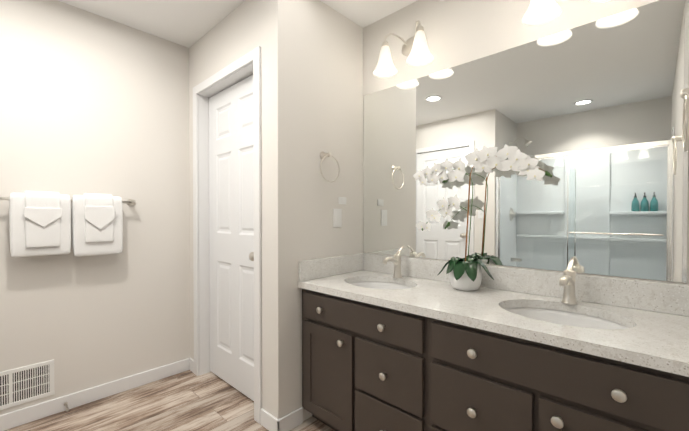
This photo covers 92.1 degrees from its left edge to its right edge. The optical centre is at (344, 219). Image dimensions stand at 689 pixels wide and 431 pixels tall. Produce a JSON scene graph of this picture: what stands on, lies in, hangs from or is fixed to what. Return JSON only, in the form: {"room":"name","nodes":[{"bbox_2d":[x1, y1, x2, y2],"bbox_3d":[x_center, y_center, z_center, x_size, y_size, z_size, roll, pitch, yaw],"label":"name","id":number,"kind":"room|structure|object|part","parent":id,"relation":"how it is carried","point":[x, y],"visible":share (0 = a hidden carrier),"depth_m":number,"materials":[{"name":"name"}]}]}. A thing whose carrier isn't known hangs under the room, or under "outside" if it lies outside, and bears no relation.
{"room":"bathroom","nodes":[
{"label":"bathroom","id":0,"kind":"room"},
{"bbox_2d":[0,0,189,414],"bbox_3d":[-1.590,-0.078,2.156,0.100,2.440,2.495,1,1,43],"label":"wall","id":1,"kind":"structure","parent":0,"point":[90,102],"depth_m":2.10,"materials":[{"name":"white paint"}]},
{"bbox_2d":[0,359,53,409],"bbox_3d":[-1.835,0.926,1.825,0.006,0.206,0.363,1,1,43],"label":"air vent","id":2,"kind":"object","parent":1,"relation":"in","point":[24,384],"visible":1,"depth_m":1.87,"materials":[{"name":"white plastic"}]},
{"bbox_2d":[64,402,68,411],"bbox_3d":[-1.643,1.106,1.964,0.074,0.030,0.020,1,1,43],"label":"spring door stop","id":3,"kind":"object","parent":1,"relation":"attached to","point":[66,406],"visible":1,"depth_m":1.97,"materials":[{"name":"silver metal"}]},
{"bbox_2d":[0,191,136,256],"bbox_3d":[-1.619,0.028,1.960,0.126,0.379,0.698,1,1,43],"label":"towel rail","id":4,"kind":"object","parent":1,"relation":"attached to","point":[39,223],"visible":1,"depth_m":1.91,"materials":[{"name":"white fabric"}]},
{"bbox_2d":[9,193,70,256],"bbox_3d":[-1.702,0.026,1.864,0.071,0.348,0.255,1,1,43],"label":"towel","id":5,"kind":"object","parent":4,"relation":"hanging from","point":[28,238],"depth_m":1.82,"materials":[{"name":"white fabric"}]},
{"bbox_2d":[71,195,122,256],"bbox_3d":[-1.525,0.033,2.054,0.071,0.368,0.252,1,1,43],"label":"towel","id":6,"kind":"object","parent":4,"relation":"hanging from","point":[87,240],"depth_m":2.01,"materials":[{"name":"white fabric"}]},
{"bbox_2d":[0,358,188,430],"bbox_3d":[-1.748,1.100,1.916,0.013,0.089,1.658,1,1,43],"label":"baseboard","id":7,"kind":"structure","parent":1,"relation":"attached to","point":[13,419],"depth_m":2.06,"materials":[{"name":"white wood"}]},
{"bbox_2d":[5,370,334,430],"bbox_3d":[-0.811,1.184,0.938,2.918,0.060,3.425,1,1,43],"label":"floor","id":8,"kind":"structure","parent":0,"point":[188,400],"depth_m":1.97,"materials":[{"name":"wood"}]},
{"bbox_2d":[298,286,688,430],"bbox_3d":[0.498,0.766,1.516,1.568,0.764,0.582,1,1,43],"label":"bathroom vanity","id":9,"kind":"object","parent":8,"relation":"on","point":[396,342],"depth_m":1.23,"materials":[{"name":"brown wood"}]},
{"bbox_3d":[-0.126,0.466,1.718,0.034,0.034,0.030,1,1,43],"label":"knob","id":10,"kind":"part","parent":9,"relation":"part of","materials":[{"name":"silver metal"}]},
{"bbox_3d":[-0.091,0.801,1.723,0.360,0.490,0.019,1,1,43],"label":"door","id":11,"kind":"part","parent":9,"relation":"part of","materials":[{"name":"brown wood"}]},
{"bbox_3d":[-0.018,0.599,1.619,0.034,0.034,0.030,1,1,43],"label":"knob","id":12,"kind":"part","parent":9,"relation":"part of","materials":[{"name":"silver metal"}]},
{"bbox_3d":[0.048,0.468,1.590,0.740,0.136,0.019,1,1,43],"label":"drawer","id":13,"kind":"part","parent":9,"relation":"part of","materials":[{"name":"brown wood"}]},
{"bbox_3d":[0.163,0.469,1.449,0.034,0.034,0.030,1,1,43],"label":"knob","id":14,"kind":"part","parent":9,"relation":"part of","materials":[{"name":"silver metal"}]},
{"bbox_3d":[0.170,0.678,1.444,0.034,0.034,0.030,1,1,43],"label":"knob","id":15,"kind":"part","parent":9,"relation":"part of","materials":[{"name":"silver metal"}]},
{"bbox_3d":[0.187,0.930,1.464,0.360,0.238,0.019,1,1,43],"label":"drawer","id":16,"kind":"part","parent":9,"relation":"part of","materials":[{"name":"brown wood"}]},
{"bbox_3d":[0.187,0.678,1.462,0.360,0.238,0.019,1,1,43],"label":"drawer","id":17,"kind":"part","parent":9,"relation":"part of","materials":[{"name":"brown wood"}]},
{"bbox_3d":[0.476,0.932,1.194,0.358,0.238,0.019,1,1,43],"label":"drawer","id":18,"kind":"part","parent":9,"relation":"part of","materials":[{"name":"brown wood"}]},
{"bbox_3d":[0.455,0.680,1.177,0.034,0.034,0.030,1,1,43],"label":"knob","id":19,"kind":"part","parent":9,"relation":"part of","materials":[{"name":"silver metal"}]},
{"bbox_3d":[0.455,0.471,1.175,0.034,0.034,0.030,1,1,43],"label":"knob","id":20,"kind":"part","parent":9,"relation":"part of","materials":[{"name":"silver metal"}]},
{"bbox_3d":[0.476,0.680,1.191,0.358,0.238,0.019,1,1,43],"label":"drawer","id":21,"kind":"part","parent":9,"relation":"part of","materials":[{"name":"brown wood"}]},
{"bbox_2d":[298,270,688,373],"bbox_3d":[0.505,0.362,1.520,1.570,0.034,0.565,1,1,43],"label":"countertop","id":22,"kind":"structure","parent":9,"relation":"on","point":[655,339],"depth_m":1.21,"materials":[{"name":"grey stone"}]},
{"bbox_2d":[350,278,413,289],"bbox_3d":[0.193,0.447,1.833,0.464,0.167,0.365,1,1,43],"label":"sink","id":23,"kind":"object","parent":22,"relation":"in","point":[378,283],"depth_m":2.00,"materials":[{"name":"white ceramic"}]},
{"bbox_2d":[382,246,405,277],"bbox_3d":[0.288,0.248,1.932,0.057,0.184,0.206,1,1,43],"label":"faucet","id":24,"kind":"object","parent":22,"relation":"on","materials":[{"name":"silver metal"}]},
{"bbox_2d":[413,144,544,290],"bbox_3d":[0.615,-0.005,1.608,0.633,0.695,0.199,1,1,43],"label":"orchid","id":25,"kind":"object","parent":22,"relation":"on","point":[465,273],"visible":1,"depth_m":1.60,"materials":[{"name":"white plant"}]},
{"bbox_3d":[0.404,-0.243,1.792,0.070,0.059,0.012,1,1,43],"label":"flower","id":26,"kind":"part","parent":25,"relation":"part of","materials":[{"name":"white plant"}]},
{"bbox_3d":[0.411,0.029,1.778,0.065,0.054,0.013,1,1,43],"label":"flower","id":27,"kind":"part","parent":25,"relation":"part of","materials":[{"name":"white plant"}]},
{"bbox_3d":[0.419,-0.211,1.774,0.065,0.061,0.040,1,1,43],"label":"flower","id":28,"kind":"part","parent":25,"relation":"part of","materials":[{"name":"white plant"}]},
{"bbox_3d":[0.438,-0.258,1.766,0.075,0.060,0.026,1,1,43],"label":"flower","id":29,"kind":"part","parent":25,"relation":"part of","materials":[{"name":"white plant"}]},
{"bbox_3d":[0.436,0.032,1.755,0.063,0.055,0.030,1,1,43],"label":"flower","id":30,"kind":"part","parent":25,"relation":"part of","materials":[{"name":"white plant"}]},
{"bbox_3d":[0.461,-0.035,1.740,0.074,0.059,0.017,1,1,43],"label":"flower","id":31,"kind":"part","parent":25,"relation":"part of","materials":[{"name":"white plant"}]},
{"bbox_3d":[0.464,-0.219,1.743,0.080,0.069,0.017,1,1,43],"label":"flower","id":32,"kind":"part","parent":25,"relation":"part of","materials":[{"name":"white plant"}]},
{"bbox_3d":[0.473,-0.019,1.727,0.078,0.065,0.018,1,1,43],"label":"flower","id":33,"kind":"part","parent":25,"relation":"part of","materials":[{"name":"white plant"}]},
{"bbox_3d":[0.476,-0.267,1.731,0.084,0.072,0.038,1,1,43],"label":"flower","id":34,"kind":"part","parent":25,"relation":"part of","materials":[{"name":"white plant"}]},
{"bbox_3d":[0.504,-0.083,1.698,0.079,0.069,0.039,1,1,43],"label":"flower","id":35,"kind":"part","parent":25,"relation":"part of","materials":[{"name":"white plant"}]},
{"bbox_3d":[0.502,-0.228,1.709,0.083,0.074,0.045,1,1,43],"label":"flower","id":36,"kind":"part","parent":25,"relation":"part of","materials":[{"name":"white plant"}]},
{"bbox_3d":[0.519,-0.048,1.694,0.088,0.074,0.038,1,1,43],"label":"flower","id":37,"kind":"part","parent":25,"relation":"part of","materials":[{"name":"white plant"}]},
{"bbox_3d":[0.519,-0.279,1.696,0.089,0.072,0.034,1,1,43],"label":"flower","id":38,"kind":"part","parent":25,"relation":"part of","materials":[{"name":"white plant"}]},
{"bbox_3d":[0.551,-0.091,1.667,0.086,0.080,0.046,1,1,43],"label":"flower","id":39,"kind":"part","parent":25,"relation":"part of","materials":[{"name":"white plant"}]},
{"bbox_3d":[0.562,-0.228,1.665,0.096,0.074,0.015,1,1,43],"label":"flower","id":40,"kind":"part","parent":25,"relation":"part of","materials":[{"name":"white plant"}]},
{"bbox_3d":[0.571,-0.270,1.655,0.089,0.081,0.056,1,1,43],"label":"flower","id":41,"kind":"part","parent":25,"relation":"part of","materials":[{"name":"white plant"}]},
{"bbox_3d":[0.526,-0.014,1.723,0.273,0.493,0.031,1,1,43],"label":"stem","id":42,"kind":"part","parent":25,"relation":"part of","materials":[{"name":"green"}]},
{"bbox_3d":[0.602,0.277,1.654,0.153,0.132,0.153,1,1,43],"label":"pot","id":43,"kind":"part","parent":25,"relation":"part of","materials":[{"name":"white ceramic"}]},
{"bbox_3d":[0.628,-0.303,1.581,0.102,0.082,0.031,1,1,43],"label":"flower","id":44,"kind":"part","parent":25,"relation":"part of","materials":[{"name":"white plant"}]},
{"bbox_3d":[0.713,-0.031,1.537,0.322,0.531,0.023,1,1,43],"label":"stem","id":45,"kind":"part","parent":25,"relation":"part of","materials":[{"name":"brown plant"}]},
{"bbox_3d":[0.654,-0.260,1.560,0.100,0.081,0.021,1,1,43],"label":"flower","id":46,"kind":"part","parent":25,"relation":"part of","materials":[{"name":"white plant"}]},
{"bbox_3d":[0.664,-0.311,1.547,0.084,0.081,0.053,1,1,43],"label":"flower","id":47,"kind":"part","parent":25,"relation":"part of","materials":[{"name":"white plant"}]},
{"bbox_3d":[0.694,-0.262,1.512,0.092,0.080,0.036,1,1,43],"label":"flower","id":48,"kind":"part","parent":25,"relation":"part of","materials":[{"name":"white plant"}]},
{"bbox_3d":[0.728,-0.304,1.486,0.089,0.076,0.023,1,1,43],"label":"flower","id":49,"kind":"part","parent":25,"relation":"part of","materials":[{"name":"white plant"}]},
{"bbox_3d":[0.741,-0.248,1.471,0.087,0.071,0.012,1,1,43],"label":"flower","id":50,"kind":"part","parent":25,"relation":"part of","materials":[{"name":"white plant"}]},
{"bbox_3d":[0.756,-0.276,1.451,0.084,0.070,0.011,1,1,43],"label":"flower","id":51,"kind":"part","parent":25,"relation":"part of","materials":[{"name":"white plant"}]},
{"bbox_3d":[0.788,-0.248,1.420,0.075,0.060,0.024,1,1,43],"label":"flower","id":52,"kind":"part","parent":25,"relation":"part of","materials":[{"name":"white plant"}]},
{"bbox_3d":[0.791,-0.222,1.428,0.079,0.063,0.024,1,1,43],"label":"flower","id":53,"kind":"part","parent":25,"relation":"part of","materials":[{"name":"white plant"}]},
{"bbox_3d":[0.810,-0.195,1.405,0.074,0.060,0.013,1,1,43],"label":"flower","id":54,"kind":"part","parent":25,"relation":"part of","materials":[{"name":"white plant"}]},
{"bbox_2d":[502,298,633,333],"bbox_3d":[0.814,0.453,1.252,0.464,0.167,0.365,1,1,43],"label":"sink","id":55,"kind":"object","parent":22,"relation":"in","point":[531,309],"depth_m":1.36,"materials":[{"name":"white ceramic"}]},
{"bbox_2d":[558,258,581,305],"bbox_3d":[0.909,0.253,1.351,0.057,0.184,0.206,1,1,43],"label":"faucet","id":56,"kind":"object","parent":22,"relation":"on","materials":[{"name":"silver metal"}]},
{"bbox_3d":[0.643,0.605,1.000,0.034,0.034,0.030,1,1,43],"label":"knob","id":57,"kind":"part","parent":9,"relation":"part of","materials":[{"name":"silver metal"}]},
{"bbox_3d":[0.614,0.473,1.060,0.735,0.136,0.019,1,1,43],"label":"drawer","id":58,"kind":"part","parent":9,"relation":"part of","materials":[{"name":"brown wood"}]},
{"bbox_3d":[0.751,0.809,0.934,0.357,0.490,0.019,1,1,43],"label":"door","id":59,"kind":"part","parent":9,"relation":"part of","materials":[{"name":"brown wood"}]},
{"bbox_3d":[0.747,0.474,0.902,0.034,0.034,0.030,1,1,43],"label":"knob","id":60,"kind":"part","parent":9,"relation":"part of","materials":[{"name":"silver metal"}]},
{"bbox_2d":[58,0,417,47],"bbox_3d":[-0.811,-1.316,0.914,2.918,0.060,3.425,1,1,43],"label":"ceiling","id":61,"kind":"structure","parent":0,"point":[188,23],"depth_m":2.08,"materials":[{"name":"white paint"}]},
{"bbox_2d":[189,0,295,418],"bbox_3d":[-0.725,-0.078,2.179,1.132,2.440,0.115,1,1,43],"label":"wall","id":62,"kind":"structure","parent":0,"point":[248,26],"depth_m":1.81,"materials":[{"name":"white paint"}]},
{"bbox_2d":[189,358,193,372],"bbox_3d":[-1.147,1.094,2.498,0.096,0.089,0.013,1,1,43],"label":"baseboard","id":63,"kind":"structure","parent":62,"relation":"attached to","point":[191,364],"depth_m":2.49,"materials":[{"name":"white wood"}]},
{"bbox_2d":[193,46,261,423],"bbox_3d":[-0.752,0.087,2.195,0.880,2.110,0.130,1,1,43],"label":"trim","id":64,"kind":"structure","parent":62,"relation":"attached to","point":[239,69],"depth_m":2.41,"materials":[{"name":"white wood"}]},
{"bbox_2d":[209,75,253,400],"bbox_3d":[-0.744,0.115,2.204,0.754,2.030,0.105,1,1,43],"label":"closet door","id":65,"kind":"structure","parent":62,"relation":"in","point":[231,224],"depth_m":2.24,"materials":[{"name":"white wood"}]},
{"bbox_3d":[-0.532,0.217,1.982,0.062,0.062,0.070,1,1,43],"label":"knob","id":66,"kind":"part","parent":65,"relation":"part of","materials":[{"name":"silver metal"}]},
{"bbox_2d":[260,408,278,430],"bbox_3d":[-0.407,1.101,1.806,0.167,0.089,0.013,1,1,43],"label":"baseboard","id":67,"kind":"structure","parent":62,"relation":"attached to","point":[268,421],"depth_m":1.80,"materials":[{"name":"white wood"}]},
{"bbox_2d":[295,0,362,420],"bbox_3d":[-0.116,-0.077,2.086,0.115,2.440,0.581,1,1,43],"label":"wall","id":68,"kind":"structure","parent":0,"point":[328,79],"depth_m":2.00,"materials":[{"name":"white paint"}]},
{"bbox_2d":[277,407,302,430],"bbox_3d":[-0.296,1.101,1.811,0.013,0.089,0.172,1,1,43],"label":"baseboard","id":69,"kind":"structure","parent":68,"relation":"attached to","point":[291,421],"depth_m":1.81,"materials":[{"name":"white wood"}]},
{"bbox_2d":[320,151,339,181],"bbox_3d":[-0.097,-0.316,1.972,0.064,0.187,0.162,1,1,43],"label":"towel ring","id":70,"kind":"object","parent":68,"relation":"attached to","point":[323,155],"visible":1,"depth_m":1.96,"materials":[{"name":"silver metal"}]},
{"bbox_2d":[298,254,361,281],"bbox_3d":[-0.067,0.283,2.042,0.020,0.113,0.541,1,1,43],"label":"backsplash","id":71,"kind":"structure","parent":68,"relation":"attached to","point":[321,267],"depth_m":1.99,"materials":[{"name":"grey stone"}]},
{"bbox_2d":[333,209,341,226],"bbox_3d":[-0.043,-0.012,2.074,0.007,0.117,0.072,1,1,43],"label":"electrical outlet plate","id":72,"kind":"object","parent":68,"relation":"attached to","point":[337,217],"visible":1,"depth_m":2.07,"materials":[{"name":"white plastic"}]},
{"bbox_2d":[338,197,345,203],"bbox_3d":[-0.012,-0.122,2.106,0.008,0.045,0.070,1,1,43],"label":"switch plate","id":73,"kind":"object","parent":68,"relation":"attached to","point":[341,200],"visible":1,"depth_m":2.10,"materials":[{"name":"white plastic"}]},
{"bbox_2d":[362,254,688,313],"bbox_3d":[0.691,0.286,1.717,1.570,0.113,0.021,1,1,43],"label":"backsplash","id":74,"kind":"structure","parent":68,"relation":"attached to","point":[667,298],"depth_m":1.40,"materials":[{"name":"grey stone"}]},
{"bbox_2d":[373,20,433,77],"bbox_3d":[0.344,-0.987,1.907,0.379,0.231,0.201,1,1,43],"label":"sconce","id":75,"kind":"object","parent":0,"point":[415,49],"visible":1,"depth_m":1.91,"materials":[{"name":"white glass"}]},
{"bbox_3d":[0.241,-0.948,1.967,0.147,0.152,0.147,1,1,43],"label":"lamp shade","id":76,"kind":"part","parent":75,"relation":"part of","materials":[{"name":"white glass"}]},
{"bbox_3d":[0.410,-0.947,1.808,0.147,0.152,0.147,1,1,43],"label":"lamp shade","id":77,"kind":"part","parent":75,"relation":"part of","materials":[{"name":"white glass"}]},
{"bbox_2d":[363,0,688,284],"bbox_3d":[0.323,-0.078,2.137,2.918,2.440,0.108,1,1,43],"label":"mirror","id":78,"kind":"object","parent":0,"point":[588,116],"depth_m":1.53,"materials":[{"name":"clear glass"}]},
{"bbox_2d":[522,0,610,25],"bbox_3d":[0.939,-0.982,1.350,0.379,0.231,0.201,1,1,43],"label":"sconce","id":79,"kind":"object","parent":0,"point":[539,12],"visible":1,"depth_m":1.43,"materials":[{"name":"white glass"}]},
{"bbox_3d":[0.836,-0.943,1.410,0.147,0.152,0.147,1,1,43],"label":"lamp shade","id":80,"kind":"part","parent":79,"relation":"part of","materials":[{"name":"white glass"}]},
{"bbox_3d":[1.005,-0.941,1.251,0.147,0.152,0.147,1,1,43],"label":"lamp shade","id":81,"kind":"part","parent":79,"relation":"part of","materials":[{"name":"white glass"}]},
{"bbox_3d":[0.178,-0.057,-0.068,0.115,2.440,3.325,1,1,43],"label":"wall","id":82,"kind":"structure","parent":0,"visible":0},
{"bbox_2d":[680,88,688,151],"bbox_3d":[0.992,-0.290,0.934,0.069,0.187,0.162,1,1,43],"label":"towel ring","id":83,"kind":"object","parent":82,"relation":"attached to","point":[684,94],"visible":1,"depth_m":0.93,"materials":[{"name":"silver metal"}]}
]}

